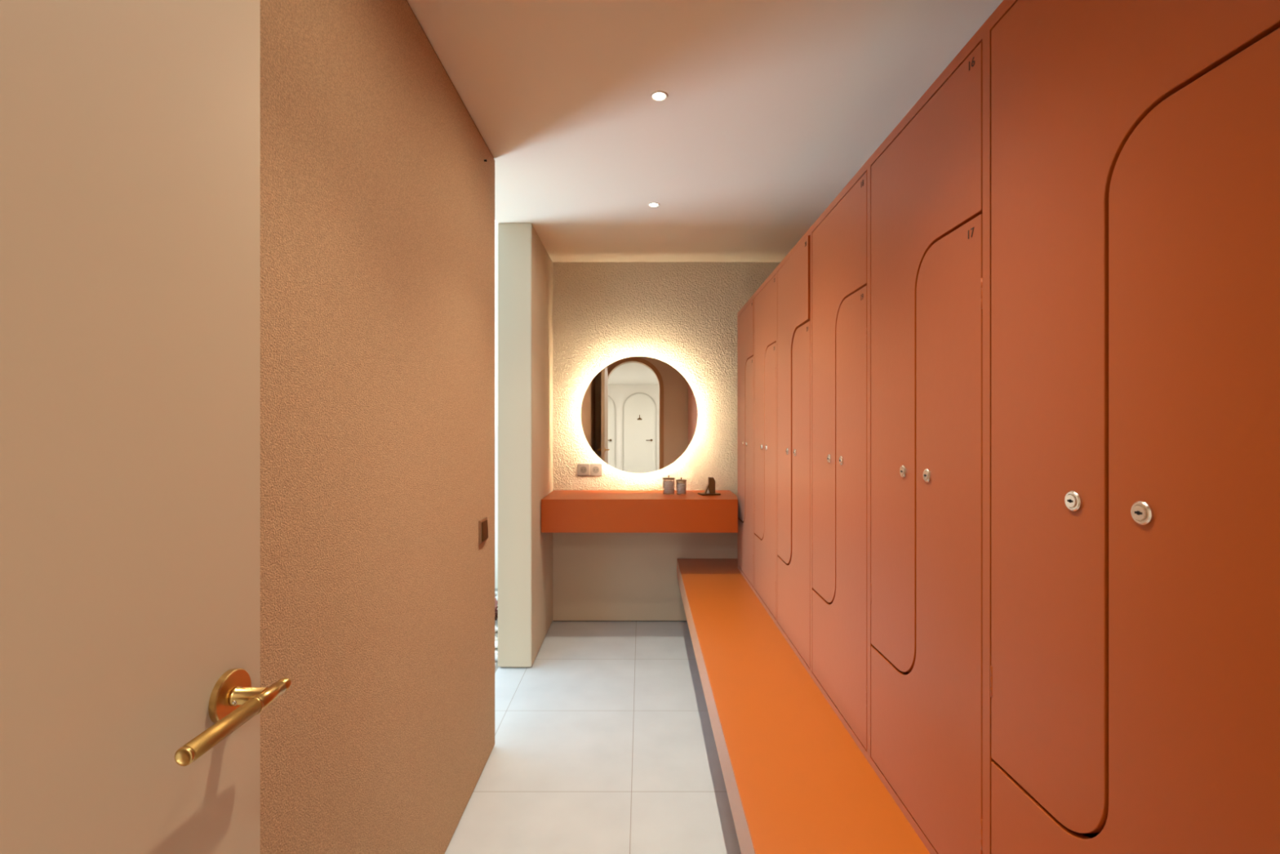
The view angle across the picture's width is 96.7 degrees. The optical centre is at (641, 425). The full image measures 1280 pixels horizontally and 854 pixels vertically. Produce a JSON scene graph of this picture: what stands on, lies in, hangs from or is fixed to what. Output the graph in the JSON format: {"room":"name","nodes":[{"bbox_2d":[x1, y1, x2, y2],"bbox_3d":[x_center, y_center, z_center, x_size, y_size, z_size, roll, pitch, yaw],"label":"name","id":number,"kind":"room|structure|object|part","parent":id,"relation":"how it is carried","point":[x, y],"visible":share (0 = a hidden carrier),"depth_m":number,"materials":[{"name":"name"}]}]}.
{"room":"changing room","nodes":[
{"label":"changing room","id":0,"kind":"room"},
{"bbox_2d":[260,0,552,853],"bbox_3d":[-0.706,0.112,2.010,0.189,2.477,4.100,0,0,0],"label":"wall","id":1,"kind":"structure","parent":0,"point":[377,185],"depth_m":1.38,"materials":[{"name":"paint"}]},
{"bbox_2d":[405,0,493,158],"bbox_3d":[-0.635,-1.123,1.177,0.026,0.008,2.435,0,0,0],"label":"trim","id":2,"kind":"structure","parent":1,"relation":"attached to","point":[406,0],"depth_m":1.80,"materials":[{"name":"brown paint"}]},
{"bbox_2d":[478,516,488,544],"bbox_3d":[-0.611,0.405,2.205,0.016,0.090,0.090,0,0,0],"label":"light switch","id":3,"kind":"object","parent":1,"relation":"attached to","point":[482,523],"visible":1,"depth_m":2.17,"materials":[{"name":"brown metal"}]},
{"bbox_2d":[444,620,741,853],"bbox_3d":[-0.100,1.425,-0.875,3.600,0.150,10.050,0,0,0],"label":"floor","id":4,"kind":"structure","parent":0,"point":[606,744],"depth_m":2.33,"materials":[{"name":"tile"}]},
{"bbox_2d":[676,558,929,853],"bbox_3d":[0.696,1.131,1.948,0.905,0.437,3.935,0,0,0],"label":"bench","id":5,"kind":"object","parent":4,"relation":"on","point":[797,781],"visible":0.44,"depth_m":1.64,"materials":[{"name":"orange laminate"}]},
{"bbox_2d":[737,293,755,591],"bbox_3d":[0.863,0.095,3.380,0.507,1.637,0.543,0,0,0],"label":"locker","id":6,"kind":"object","parent":5,"relation":"on","point":[746,533],"visible":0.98,"depth_m":3.34,"materials":[{"name":"brown paint"}]},
{"bbox_3d":[0.625,-0.056,3.382,0.019,1.282,0.497,0,0,0],"label":"door","id":7,"kind":"part","parent":6,"relation":"part of","materials":[{"name":"brown paint"}]},
{"bbox_3d":[0.625,0.252,3.382,0.019,1.274,0.497,0,0,0],"label":"door","id":8,"kind":"part","parent":6,"relation":"part of","materials":[{"name":"brown paint"}]},
{"bbox_2d":[754,266,778,626],"bbox_3d":[0.863,0.095,2.846,0.506,1.637,0.526,0,0,0],"label":"locker","id":9,"kind":"object","parent":5,"relation":"on","point":[766,554],"visible":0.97,"depth_m":2.81,"materials":[{"name":"brown paint"}]},
{"bbox_3d":[0.626,-0.056,2.857,0.019,1.282,0.497,0,0,0],"label":"door","id":10,"kind":"part","parent":9,"relation":"part of","materials":[{"name":"brown paint"}]},
{"bbox_3d":[0.625,0.252,2.857,0.019,1.274,0.497,0,0,0],"label":"door","id":11,"kind":"part","parent":9,"relation":"part of","materials":[{"name":"brown paint"}]},
{"bbox_2d":[777,225,813,678],"bbox_3d":[0.862,0.095,2.320,0.509,1.637,0.526,0,0,0],"label":"locker","id":12,"kind":"object","parent":5,"relation":"on","point":[794,272],"visible":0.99,"depth_m":2.27,"materials":[{"name":"brown paint"}]},
{"bbox_3d":[0.622,-0.056,2.331,0.019,1.282,0.497,0,0,1],"label":"door","id":13,"kind":"part","parent":12,"relation":"part of","materials":[{"name":"brown paint"}]},
{"bbox_3d":[0.625,0.252,2.331,0.019,1.274,0.497,0,0,0],"label":"door","id":14,"kind":"part","parent":12,"relation":"part of","materials":[{"name":"brown paint"}]},
{"bbox_2d":[812,157,910,764],"bbox_3d":[0.863,0.095,1.794,0.506,1.637,0.526,0,0,0],"label":"locker","id":15,"kind":"object","parent":5,"relation":"on","point":[842,644],"visible":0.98,"depth_m":1.75,"materials":[{"name":"brown paint"}]},
{"bbox_3d":[0.625,-0.056,1.805,0.019,1.282,0.497,0,0,0],"label":"door","id":16,"kind":"part","parent":15,"relation":"part of","materials":[{"name":"brown paint"}]},
{"bbox_3d":[0.625,0.252,1.805,0.019,1.274,0.497,0,0,0],"label":"door","id":17,"kind":"part","parent":15,"relation":"part of","materials":[{"name":"brown paint"}]},
{"bbox_2d":[870,16,1099,853],"bbox_3d":[0.863,0.095,1.269,0.506,1.637,0.526,0,0,0],"label":"locker","id":18,"kind":"object","parent":5,"relation":"on","point":[931,176],"visible":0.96,"depth_m":1.20,"materials":[{"name":"brown paint"}]},
{"bbox_3d":[0.625,-0.056,1.280,0.019,1.282,0.497,0,0,0],"label":"door","id":19,"kind":"part","parent":18,"relation":"part of","materials":[{"name":"brown paint"}]},
{"bbox_3d":[0.625,0.252,1.280,0.019,1.274,0.497,0,0,0],"label":"door","id":20,"kind":"part","parent":18,"relation":"part of","materials":[{"name":"brown paint"}]},
{"bbox_2d":[990,0,1279,853],"bbox_3d":[0.863,0.095,0.743,0.506,1.637,0.526,0,0,0],"label":"locker","id":21,"kind":"object","parent":5,"relation":"on","point":[1135,144],"visible":1,"depth_m":0.71,"materials":[{"name":"brown paint"}]},
{"bbox_2d":[552,262,780,621],"bbox_3d":[0.344,0.112,3.989,1.911,2.477,0.142,0,0,0],"label":"wall","id":22,"kind":"structure","parent":0,"point":[683,316],"depth_m":3.92,"materials":[{"name":"beige paint"}]},
{"bbox_2d":[577,463,601,475],"bbox_3d":[-0.357,0.302,3.912,0.168,0.083,0.013,0,0,0],"label":"wall outlet","id":23,"kind":"object","parent":22,"relation":"attached to","point":[583,469],"visible":1,"depth_m":3.91,"materials":[{"name":"brown plastic"}]},
{"bbox_3d":[-0.400,0.302,3.913,0.083,0.083,0.011,0,0,0],"label":"plate","id":24,"kind":"part","parent":23,"relation":"part of","materials":[{"name":"brown plastic"}]},
{"bbox_3d":[-0.315,0.302,3.913,0.083,0.083,0.011,0,0,0],"label":"plate","id":25,"kind":"part","parent":23,"relation":"part of","materials":[{"name":"brown plastic"}]},
{"bbox_2d":[581,355,697,473],"bbox_3d":[-0.015,-0.073,3.851,0.778,0.778,0.132,0,0,0],"label":"round mirror","id":26,"kind":"object","parent":22,"relation":"attached to","point":[639,415],"visible":1,"depth_m":3.79,"materials":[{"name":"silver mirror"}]},
{"bbox_2d":[541,489,737,532],"bbox_3d":[0.000,0.543,3.671,1.212,0.201,0.489,0,0,0],"label":"countertop","id":27,"kind":"structure","parent":22,"relation":"attached to","point":[562,510],"depth_m":3.43,"materials":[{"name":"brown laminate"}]},
{"bbox_2d":[662,475,675,494],"bbox_3d":[0.176,0.382,3.690,0.080,0.121,0.080,0,0,0],"label":"glass jar","id":28,"kind":"object","parent":27,"relation":"on","point":[668,477],"visible":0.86,"depth_m":3.68,"materials":[{"name":"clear glass"}]},
{"bbox_3d":[0.176,0.341,3.690,0.080,0.006,0.080,0,0,0],"label":"lid","id":29,"kind":"part","parent":28,"relation":"part of","materials":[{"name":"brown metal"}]},
{"bbox_2d":[675,477,686,494],"bbox_3d":[0.257,0.388,3.675,0.068,0.109,0.068,0,0,0],"label":"glass jar","id":30,"kind":"object","parent":27,"relation":"on","point":[681,479],"visible":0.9,"depth_m":3.67,"materials":[{"name":"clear glass"}]},
{"bbox_2d":[697,476,720,495],"bbox_3d":[0.435,0.388,3.665,0.124,0.110,0.090,0,0,-14],"label":"ornament","id":31,"kind":"object","parent":27,"relation":"on","point":[711,482],"visible":1,"depth_m":3.64,"materials":[{"name":"brown wood"}]},
{"bbox_3d":[0.435,0.438,3.665,0.124,0.009,0.090,0,0,-14],"label":"plate","id":32,"kind":"part","parent":31,"relation":"part of","materials":[{"name":"brown wood"}]},
{"bbox_2d":[406,0,1003,262],"bbox_3d":[0.250,-1.202,2.055,2.100,0.150,4.190,0,0,0],"label":"ceiling","id":33,"kind":"structure","parent":0,"point":[771,108],"depth_m":1.99,"materials":[{"name":"beige paint"}]},
{"bbox_2d":[648,202,659,207],"bbox_3d":[0.062,-1.125,2.900,0.060,0.004,0.060,0,0,0],"label":"recessed light","id":34,"kind":"object","parent":33,"relation":"in","point":[651,204],"visible":1,"depth_m":2.90,"materials":[{"name":"beige paint"}]},
{"bbox_2d":[650,90,667,102],"bbox_3d":[0.060,-1.125,1.945,0.060,0.004,0.060,0,0,0],"label":"recessed light","id":35,"kind":"object","parent":33,"relation":"in","point":[658,96],"visible":1,"depth_m":1.94,"materials":[{"name":"beige paint"}]},
{"bbox_3d":[-0.100,0.037,-0.130,3.600,2.627,0.180,0,0,0],"label":"wall","id":36,"kind":"structure","parent":0,"visible":0},
{"bbox_2d":[0,0,291,853],"bbox_3d":[-0.470,0.243,0.325,0.142,2.202,0.693,0,0,0],"label":"door","id":37,"kind":"structure","parent":36,"relation":"in","point":[132,698],"depth_m":0.50,"materials":[{"name":"beige paint"}]},
{"bbox_3d":[-0.408,0.295,0.580,0.018,0.018,0.149,0,0,0],"label":"handle","id":38,"kind":"part","parent":37,"relation":"part of","materials":[{"name":"gold metal"}]},
{"label":"outside","id":39,"kind":"structure","parent":0,"visible":0},
{"bbox_2d":[494,588,498,672],"bbox_3d":[-2.700,1.475,2.500,3.800,0.150,7.000,0,0,0],"label":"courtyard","id":40,"kind":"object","parent":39,"point":[495,589],"depth_m":3.80,"materials":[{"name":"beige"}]},
{"bbox_2d":[494,219,497,588],"bbox_3d":[-2.700,-0.425,5.000,3.800,3.650,0.200,0,0,0],"label":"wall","id":41,"kind":"structure","parent":40,"relation":"on","point":[495,222],"depth_m":4.90,"materials":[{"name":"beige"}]},
{"bbox_2d":[494,591,497,667],"bbox_3d":[-1.720,1.382,3.499,1.819,0.047,2.460,0,0,0],"label":"pebbles","id":42,"kind":"object","parent":40,"relation":"on","point":[495,592],"visible":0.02,"depth_m":3.60,"materials":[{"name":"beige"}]},
{"bbox_2d":[494,597,497,620],"bbox_3d":[-1.053,1.337,4.098,0.261,0.130,0.279,0,0,-40],"label":"shrub","id":43,"kind":"object","parent":40,"relation":"on","point":[495,601],"visible":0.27,"depth_m":4.10,"materials":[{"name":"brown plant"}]}
]}

